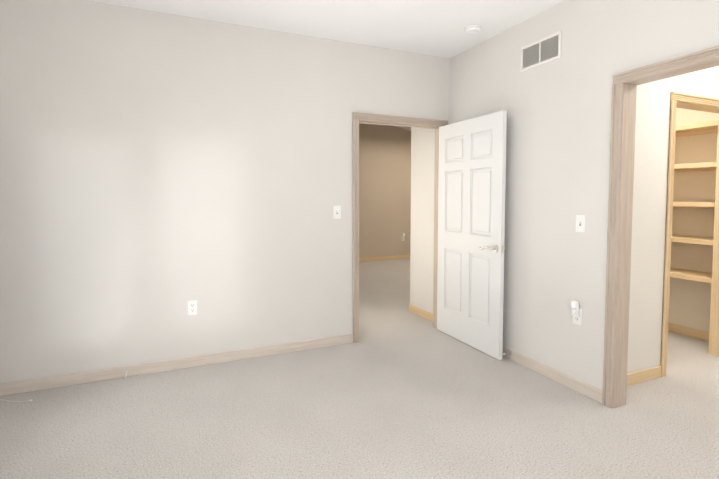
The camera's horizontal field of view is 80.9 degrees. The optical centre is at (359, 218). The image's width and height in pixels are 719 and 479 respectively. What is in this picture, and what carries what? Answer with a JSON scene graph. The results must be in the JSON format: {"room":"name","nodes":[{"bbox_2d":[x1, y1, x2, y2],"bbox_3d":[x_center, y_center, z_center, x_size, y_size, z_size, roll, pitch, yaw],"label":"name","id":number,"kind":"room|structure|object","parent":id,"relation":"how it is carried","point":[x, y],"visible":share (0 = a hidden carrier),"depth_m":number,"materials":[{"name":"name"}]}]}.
{"room":"empty bedroom","nodes":[
{"label":"empty bedroom","id":0,"kind":"room"},
{"bbox_2d":[0,0,449,382],"bbox_3d":[-0.808,-0.199,3.541,3.895,2.700,0.120,-1,3,-24],"label":"wall","id":1,"kind":"structure","parent":0,"point":[159,171],"depth_m":3.20,"materials":[{"name":"paint"}]},
{"bbox_2d":[0,334,352,395],"bbox_3d":[-1.258,1.121,3.339,2.614,0.085,0.012,-1,3,-24],"label":"baseboard","id":2,"kind":"structure","parent":1,"relation":"attached to","point":[28,385],"depth_m":3.23,"materials":[{"name":"brown wood"}]},
{"bbox_2d":[188,300,197,314],"bbox_3d":[-1.306,0.695,3.298,0.070,0.115,0.008,-1,3,-24],"label":"electrical outlet","id":3,"kind":"object","parent":1,"relation":"attached to","point":[192,307],"visible":1,"depth_m":3.29,"materials":[{"name":"white plastic"}]},
{"bbox_2d":[333,206,340,218],"bbox_3d":[-0.197,-0.059,3.742,0.070,0.115,0.019,-1,3,-24],"label":"light switch","id":4,"kind":"object","parent":1,"relation":"attached to","point":[336,212],"visible":1,"depth_m":3.74,"materials":[{"name":"white plastic"}]},
{"bbox_2d":[353,112,447,342],"bbox_3d":[0.380,0.079,4.079,1.020,2.090,0.158,-1,3,-24],"label":"door frame","id":5,"kind":"structure","parent":1,"relation":"attached to","point":[379,119],"depth_m":3.87,"materials":[{"name":"brown wood"}]},
{"bbox_2d":[437,110,506,359],"bbox_3d":[0.973,0.124,3.789,0.156,2.010,0.904,-1,3,-24],"label":"bedroom door","id":6,"kind":"structure","parent":5,"relation":"attached to","point":[471,210],"depth_m":3.70,"materials":[{"name":"painted wood"},{"name":"brushed nickel"}]},
{"bbox_2d":[88,0,564,57],"bbox_3d":[0.143,-1.485,1.312,3.895,0.100,4.840,-1,3,-24],"label":"ceiling","id":7,"kind":"structure","parent":0,"point":[432,27],"depth_m":3.19,"materials":[{"name":"paint"}]},
{"bbox_2d":[464,24,481,34],"bbox_3d":[0.915,-1.522,3.400,0.136,0.042,0.136,-1,3,-24],"label":"smoke detector","id":8,"kind":"object","parent":7,"relation":"attached to","point":[472,29],"visible":1,"depth_m":3.36,"materials":[{"name":"white plastic"}]},
{"bbox_2d":[0,258,718,478],"bbox_3d":[1.401,1.096,5.611,12.000,0.100,13.000,-1,3,-24],"label":"floor","id":9,"kind":"structure","parent":0,"point":[399,390],"depth_m":2.54,"materials":[{"name":"carpet"}]},
{"bbox_2d":[359,123,410,257],"bbox_3d":[0.007,-1.266,8.659,11.000,4.300,0.120,-1,3,-24],"label":"wall","id":10,"kind":"structure","parent":0,"point":[384,188],"depth_m":8.86,"materials":[{"name":"paint"}]},
{"bbox_2d":[359,255,409,261],"bbox_3d":[0.033,0.842,8.708,11.000,0.085,0.012,-1,3,-24],"label":"baseboard","id":11,"kind":"structure","parent":10,"relation":"attached to","point":[364,259],"depth_m":8.91,"materials":[{"name":"brown wood"}]},
{"bbox_2d":[395,126,410,130],"bbox_3d":[0.943,-2.021,6.615,11.300,2.247,4.500,-1,3,-24],"label":"ceiling","id":12,"kind":"structure","parent":0,"point":[406,128],"depth_m":8.87,"materials":[{"name":"paint"}]},
{"bbox_2d":[410,0,718,389],"bbox_3d":[1.748,-0.440,2.407,0.120,3.300,5.450,-1,3,-24],"label":"wall","id":13,"kind":"structure","parent":0,"point":[558,129],"depth_m":3.02,"materials":[{"name":"paint"}]},
{"bbox_2d":[409,303,432,321],"bbox_3d":[0.696,1.050,4.711,0.012,0.085,0.556,-1,3,-24],"label":"baseboard","id":14,"kind":"structure","parent":13,"relation":"attached to","point":[427,315],"depth_m":4.71,"materials":[{"name":"brown wood"}]},
{"bbox_2d":[520,30,561,71],"bbox_3d":[1.340,-1.239,3.132,0.010,0.190,0.375,-1,3,-24],"label":"air vent","id":15,"kind":"object","parent":13,"relation":"in","point":[546,49],"visible":1,"depth_m":3.12,"materials":[{"name":"grey metal"}]},
{"bbox_2d":[502,346,602,402],"bbox_3d":[1.813,1.181,2.180,0.012,0.085,4.588,-1,3,-24],"label":"baseboard","id":16,"kind":"structure","parent":13,"relation":"attached to","point":[581,387],"depth_m":3.05,"materials":[{"name":"brown wood"}]},
{"bbox_2d":[571,300,581,325],"bbox_3d":[1.474,0.641,2.879,0.046,0.166,0.070,-1,3,-24],"label":"outlet","id":17,"kind":"object","parent":13,"relation":"attached to","point":[576,313],"visible":1,"depth_m":2.87,"materials":[{"name":"white plastic"}]},
{"bbox_2d":[576,215,584,232],"bbox_3d":[1.489,0.033,2.848,0.019,0.115,0.070,-1,3,-24],"label":"light switch","id":18,"kind":"object","parent":13,"relation":"attached to","point":[580,223],"visible":1,"depth_m":2.85,"materials":[{"name":"white plastic"}]},
{"bbox_2d":[602,46,718,407],"bbox_3d":[1.895,0.182,2.083,0.140,2.090,1.330,-1,3,-24],"label":"trim","id":19,"kind":"structure","parent":13,"relation":"attached to","point":[621,176],"depth_m":2.62,"materials":[{"name":"brown wood"}]},
{"bbox_2d":[627,66,718,373],"bbox_3d":[2.475,-0.183,3.239,1.870,2.700,0.120,-1,3,-24],"label":"wall","id":20,"kind":"structure","parent":0,"point":[649,208],"depth_m":3.01,"materials":[{"name":"paint"}]},
{"bbox_2d":[627,366,660,385],"bbox_3d":[2.502,1.126,3.246,1.870,0.085,0.012,-1,3,-24],"label":"baseboard","id":21,"kind":"structure","parent":20,"relation":"attached to","point":[637,377],"depth_m":3.04,"materials":[{"name":"brown wood"}]},
{"bbox_2d":[660,92,718,376],"bbox_3d":[2.639,0.118,3.317,0.930,2.090,0.140,-1,3,-24],"label":"trim","id":22,"kind":"structure","parent":20,"relation":"attached to","point":[692,102],"depth_m":3.12,"materials":[{"name":"brown wood"}]},
{"bbox_2d":[668,108,718,331],"bbox_3d":[3.087,-0.231,4.162,0.005,2.700,1.080,-1,3,-24],"label":"wall","id":23,"kind":"structure","parent":0,"point":[689,303],"depth_m":4.00,"materials":[{"name":"paint"}]},
{"bbox_2d":[668,322,708,341],"bbox_3d":[3.079,1.075,4.227,0.012,0.085,1.080,-1,3,-24],"label":"baseboard","id":24,"kind":"structure","parent":23,"relation":"attached to","point":[690,332],"depth_m":4.04,"materials":[{"name":"brown wood"}]},
{"bbox_2d":[670,120,718,282],"bbox_3d":[2.933,-0.157,4.099,0.329,1.394,1.068,-1,3,-24],"label":"shelf unit","id":25,"kind":"object","parent":23,"relation":"attached to","point":[698,129],"visible":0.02,"depth_m":3.79,"materials":[{"name":"brown wood"}]}
]}

